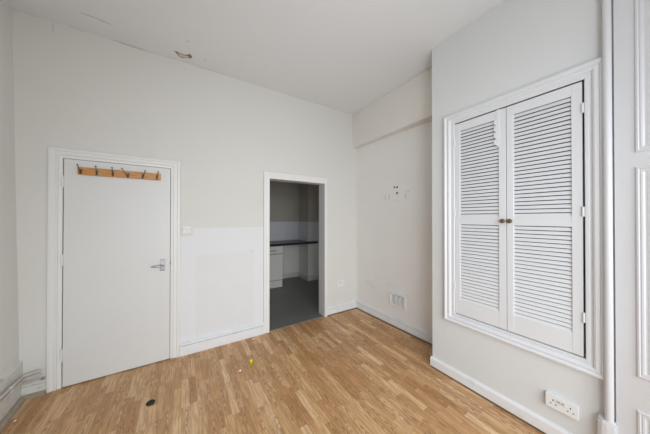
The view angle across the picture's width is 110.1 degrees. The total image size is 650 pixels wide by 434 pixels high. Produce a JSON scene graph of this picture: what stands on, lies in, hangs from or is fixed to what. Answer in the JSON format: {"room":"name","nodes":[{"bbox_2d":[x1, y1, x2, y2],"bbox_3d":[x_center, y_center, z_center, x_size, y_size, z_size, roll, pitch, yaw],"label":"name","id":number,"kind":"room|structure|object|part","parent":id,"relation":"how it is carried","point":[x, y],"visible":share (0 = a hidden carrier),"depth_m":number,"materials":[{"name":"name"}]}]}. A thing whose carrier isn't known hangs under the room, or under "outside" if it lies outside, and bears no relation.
{"room":"studio apartment","nodes":[
{"label":"studio apartment","id":0,"kind":"room"},
{"bbox_2d":[0,0,18,378],"bbox_3d":[-1.427,-0.111,0.012,0.596,3.101,4.138,0,0,-32],"label":"wall","id":1,"kind":"structure","parent":0,"point":[9,319],"depth_m":1.71,"materials":[{"name":"white paint"}]},
{"bbox_2d":[0,361,22,421],"bbox_3d":[-1.251,1.280,0.114,0.020,0.280,4.143,0,0,-35],"label":"baseboard","id":2,"kind":"structure","parent":1,"relation":"attached to","point":[16,372],"depth_m":1.68,"materials":[{"name":"white wood"}]},
{"bbox_2d":[0,373,40,404],"bbox_3d":[-1.222,1.126,0.135,0.095,0.298,4.045,0,0,-34],"label":"pipe","id":3,"kind":"object","parent":1,"relation":"attached to","point":[12,391],"visible":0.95,"depth_m":1.69,"materials":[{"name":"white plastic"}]},
{"bbox_2d":[0,370,40,399],"bbox_3d":[-1.223,1.068,0.135,0.096,0.358,4.045,0,0,-34],"label":"pipe","id":4,"kind":"object","parent":1,"relation":"attached to","point":[11,387],"visible":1,"depth_m":1.69,"materials":[{"name":"white plastic"}]},
{"bbox_2d":[20,377,44,385],"bbox_3d":[-2.344,1.318,1.821,0.126,0.024,0.020,0,0,-32],"label":"pipe stub","id":5,"kind":"object","parent":1,"relation":"attached to","point":[42,378],"visible":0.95,"depth_m":1.82,"materials":[{"name":"white metal"}]},
{"bbox_2d":[12,9,356,381],"bbox_3d":[-1.018,-0.094,2.793,4.250,3.101,0.135,0,0,-32],"label":"wall","id":6,"kind":"structure","parent":0,"point":[76,89],"depth_m":2.45,"materials":[{"name":"white paint"}]},
{"bbox_2d":[21,376,45,395],"bbox_3d":[-2.368,1.387,1.843,0.144,0.126,0.022,0,0,-32],"label":"baseboard","id":7,"kind":"structure","parent":6,"relation":"attached to","point":[40,385],"depth_m":1.84,"materials":[{"name":"white wood"}]},
{"bbox_2d":[46,146,179,392],"bbox_3d":[-1.908,0.434,2.126,0.927,2.036,0.122,0,0,-32],"label":"door","id":8,"kind":"structure","parent":6,"relation":"in","point":[113,269],"depth_m":2.08,"materials":[{"name":"white wood"}]},
{"bbox_2d":[76,164,160,180],"bbox_3d":[-1.883,-0.408,2.102,0.584,0.084,0.066,0,0,-32],"label":"coat rack","id":9,"kind":"object","parent":8,"relation":"attached to","point":[95,171],"visible":1,"depth_m":2.10,"materials":[{"name":"brown wood"}]},
{"bbox_3d":[-1.637,0.484,2.286,0.040,0.114,0.010,0,0,-32],"label":"handle","id":10,"kind":"part","parent":8,"relation":"part of","materials":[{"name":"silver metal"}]},
{"bbox_2d":[182,226,191,233],"bbox_3d":[-1.470,0.137,2.417,0.088,0.088,0.018,0,0,-32],"label":"light switch","id":11,"kind":"object","parent":6,"relation":"attached to","point":[185,229],"visible":1,"depth_m":2.41,"materials":[{"name":"grey plastic"}]},
{"bbox_2d":[180,321,263,356],"bbox_3d":[-1.143,1.382,2.604,0.884,0.146,0.036,0,0,-32],"label":"baseboard","id":12,"kind":"structure","parent":6,"relation":"attached to","point":[190,346],"depth_m":2.56,"materials":[{"name":"white wood"}]},
{"bbox_2d":[263,171,326,332],"bbox_3d":[-0.407,0.441,3.162,0.949,2.036,0.175,0,0,-32],"label":"door frame","id":13,"kind":"structure","parent":6,"relation":"in","point":[268,176],"depth_m":3.08,"materials":[{"name":"white paint"}]},
{"bbox_2d":[337,280,343,286],"bbox_3d":[0.239,1.021,3.486,0.140,0.088,0.015,0,0,-32],"label":"wall socket","id":14,"kind":"object","parent":6,"relation":"attached to","point":[339,283],"visible":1,"depth_m":3.48,"materials":[{"name":"white plastic"}]},
{"bbox_2d":[327,300,356,314],"bbox_3d":[0.269,1.399,3.501,0.565,0.126,0.022,0,0,-32],"label":"baseboard","id":15,"kind":"structure","parent":6,"relation":"attached to","point":[333,309],"depth_m":3.48,"materials":[{"name":"white wood"}]},
{"bbox_2d":[6,0,502,114],"bbox_3d":[0.104,-1.729,1.067,4.500,0.150,4.278,0,0,-32],"label":"ceiling","id":16,"kind":"structure","parent":0,"point":[345,56],"depth_m":2.04,"materials":[{"name":"white paint"}]},
{"bbox_2d":[175,51,191,57],"bbox_3d":[-1.438,-1.643,2.316,0.150,0.014,0.091,0,0,-20],"label":"plaster tear","id":17,"kind":"object","parent":16,"relation":"attached to","point":[178,53],"visible":1,"depth_m":2.31,"materials":[{"name":"paint"}]},
{"bbox_2d":[0,276,542,433],"bbox_3d":[-0.288,1.514,2.232,4.700,0.120,6.700,0,0,-32],"label":"floor","id":18,"kind":"structure","parent":0,"point":[352,371],"depth_m":1.88,"materials":[{"name":"brown wood"}]},
{"bbox_2d":[0,389,45,432],"bbox_3d":[-1.188,1.425,0.156,0.127,0.030,4.144,0,0,-35],"label":"beading","id":19,"kind":"structure","parent":18,"relation":"on","point":[19,403],"depth_m":1.71,"materials":[{"name":"brown wood"}]},
{"bbox_2d":[146,399,154,405],"bbox_3d":[-1.356,1.442,1.764,0.057,0.017,0.048,0,0,-32],"label":"disc","id":20,"kind":"object","parent":18,"relation":"on","point":[150,402],"visible":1,"depth_m":1.76,"materials":[{"name":"black plastic"}]},
{"bbox_2d":[270,246,282,287],"bbox_3d":[-1.446,1.032,4.753,0.980,0.873,0.664,0,0,-32],"label":"base cabinet","id":21,"kind":"object","parent":18,"relation":"on","point":[276,252],"visible":0.21,"depth_m":4.69,"materials":[{"name":"white wood"}]},
{"bbox_3d":[-1.092,0.681,4.631,0.484,0.152,0.019,0,0,-32],"label":"drawer","id":22,"kind":"part","parent":21,"relation":"part of","materials":[{"name":"white wood"}]},
{"bbox_3d":[-1.092,1.037,4.629,0.484,0.530,0.019,0,0,-32],"label":"door","id":23,"kind":"part","parent":21,"relation":"part of","materials":[{"name":"white wood"}]},
{"bbox_2d":[270,240,317,245],"bbox_3d":[-1.150,0.576,4.941,1.920,0.038,0.685,0,0,-32],"label":"countertop","id":24,"kind":"structure","parent":21,"relation":"on","point":[282,242],"depth_m":4.96,"materials":[{"name":"black laminate"}]},
{"bbox_2d":[269,316,323,330],"bbox_3d":[-0.372,1.457,3.125,0.822,0.004,0.036,0,0,-32],"label":"threshold","id":25,"kind":"object","parent":18,"relation":"on","point":[319,316],"visible":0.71,"depth_m":3.10,"materials":[{"name":"grey metal"}]},
{"bbox_2d":[327,308,355,315],"bbox_3d":[0.271,1.454,3.480,0.545,0.015,0.016,0,0,-32],"label":"beading","id":26,"kind":"structure","parent":18,"relation":"on","point":[352,308],"depth_m":3.46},
{"bbox_2d":[356,307,432,345],"bbox_3d":[0.910,1.451,3.018,0.016,0.015,1.522,0,0,-34],"label":"beading","id":27,"kind":"structure","parent":18,"relation":"on","point":[356,307],"depth_m":2.97,"materials":[{"name":"wood"}]},
{"bbox_2d":[431,366,545,433],"bbox_3d":[1.466,1.443,1.857,0.370,0.019,1.057,0,0,-32],"label":"beading","id":28,"kind":"structure","parent":18,"relation":"on","point":[539,430],"depth_m":1.76,"materials":[{"name":"wood"}]},
{"bbox_2d":[270,181,298,273],"bbox_3d":[-1.187,0.172,5.455,2.800,2.600,0.200,0,0,-32],"label":"wall","id":29,"kind":"structure","parent":0,"point":[284,196],"depth_m":5.50,"materials":[{"name":"paint"}]},
{"bbox_2d":[283,272,318,280],"bbox_3d":[-0.575,1.416,5.403,1.190,0.112,0.528,0,0,-32],"label":"baseboard","id":30,"kind":"structure","parent":29,"relation":"attached to","point":[301,275],"depth_m":5.43,"materials":[{"name":"white wood"}]},
{"bbox_2d":[299,183,318,275],"bbox_3d":[-0.169,0.174,5.676,0.840,2.600,0.510,0,0,-32],"label":"pier","id":31,"kind":"object","parent":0,"point":[308,193],"visible":0.29,"depth_m":5.34,"materials":[{"name":"paint"}]},
{"bbox_2d":[357,121,431,332],"bbox_3d":[1.069,-0.091,3.127,0.360,3.101,1.521,0,0,-32],"label":"wall","id":32,"kind":"structure","parent":0,"point":[394,231],"depth_m":3.00,"materials":[{"name":"white paint"}]},
{"bbox_2d":[353,67,431,148],"bbox_3d":[0.907,-1.375,3.033,0.145,0.534,1.521,0,0,-32],"label":"soffit","id":33,"kind":"structure","parent":32,"relation":"attached to","point":[408,106],"depth_m":2.89,"materials":[{"name":"white paint"}]},
{"bbox_2d":[389,291,406,309],"bbox_3d":[0.956,1.094,2.985,0.032,0.175,0.259,0,0,-32],"label":"air vent","id":34,"kind":"object","parent":32,"relation":"in","point":[396,299],"visible":1,"depth_m":2.97,"materials":[{"name":"white plastic"}]},
{"bbox_2d":[391,294,403,307],"bbox_3d":[0.956,1.094,2.985,0.013,0.127,0.229,0,0,-32],"label":"grille","id":35,"kind":"object","parent":34,"relation":"attached to","point":[397,300],"depth_m":2.98,"materials":[{"name":"white plastic"}]},
{"bbox_2d":[432,0,614,433],"bbox_3d":[2.033,-0.101,1.290,0.686,3.101,2.617,0,0,-32],"label":"wall","id":36,"kind":"structure","parent":0,"point":[513,45],"depth_m":1.71,"materials":[{"name":"white paint"}]},
{"bbox_2d":[357,300,571,433],"bbox_3d":[1.067,1.393,2.499,0.391,0.126,2.568,0,0,-32],"label":"baseboard","id":37,"kind":"structure","parent":36,"relation":"attached to","point":[527,415],"depth_m":1.88,"materials":[{"name":"white wood"}]},
{"bbox_2d":[443,57,603,379],"bbox_3d":[1.387,0.008,1.717,0.123,1.857,0.950,0,0,-32],"label":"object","id":38,"kind":"object","parent":36,"relation":"attached to","point":[523,215],"depth_m":1.59,"materials":[{"name":"white paint"}]},
{"bbox_3d":[1.274,0.013,1.873,0.030,1.675,0.376,0,0,-32],"label":"door","id":39,"kind":"part","parent":38,"relation":"part of","materials":[{"name":"white paint"}]},
{"bbox_3d":[1.329,-0.686,1.757,0.003,0.283,0.040,0,0,-32],"label":"lace strip","id":40,"kind":"part","parent":38,"relation":"part of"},
{"bbox_3d":[1.438,0.011,1.743,0.010,1.690,0.783,0,0,-32],"label":"panel","id":41,"kind":"part","parent":38,"relation":"part of","materials":[{"name":"white wood"}]},
{"bbox_3d":[1.477,0.011,1.549,0.030,1.675,0.381,0,0,-32],"label":"door","id":42,"kind":"part","parent":38,"relation":"part of","materials":[{"name":"white paint"}]},
{"bbox_2d":[545,391,578,420],"bbox_3d":[1.506,1.197,1.444,0.032,0.086,0.150,0,0,-32],"label":"wall socket","id":43,"kind":"object","parent":36,"relation":"attached to","point":[556,402],"visible":1,"depth_m":1.43,"materials":[{"name":"white plastic"}]},
{"bbox_2d":[597,0,649,433],"bbox_3d":[1.819,-0.104,0.909,0.154,3.101,0.955,0,0,-32],"label":"panelling","id":44,"kind":"object","parent":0,"point":[625,36],"visible":1,"depth_m":1.23,"materials":[{"name":"white paint"}]},
{"bbox_3d":[1.801,-0.878,0.881,0.008,1.070,0.723,0,0,-26],"label":"panel moulding","id":45,"kind":"part","parent":44,"relation":"part of","materials":[{"name":"white paint"}]},
{"bbox_3d":[1.800,0.287,0.874,0.008,1.105,0.723,0,0,-26],"label":"panel moulding","id":46,"kind":"part","parent":44,"relation":"part of","materials":[{"name":"white paint"}]},
{"bbox_3d":[1.800,1.164,0.869,0.008,0.305,0.723,0,0,-26],"label":"panel moulding","id":47,"kind":"part","parent":44,"relation":"part of","materials":[{"name":"white paint"}]},
{"bbox_3d":[1.804,-0.878,0.879,0.003,1.006,0.653,0,0,-26],"label":"raised panel","id":48,"kind":"part","parent":44,"relation":"part of","materials":[{"name":"white paint"}]},
{"bbox_3d":[1.803,0.287,0.872,0.003,1.041,0.653,0,0,-26],"label":"raised panel","id":49,"kind":"part","parent":44,"relation":"part of","materials":[{"name":"white paint"}]}
]}

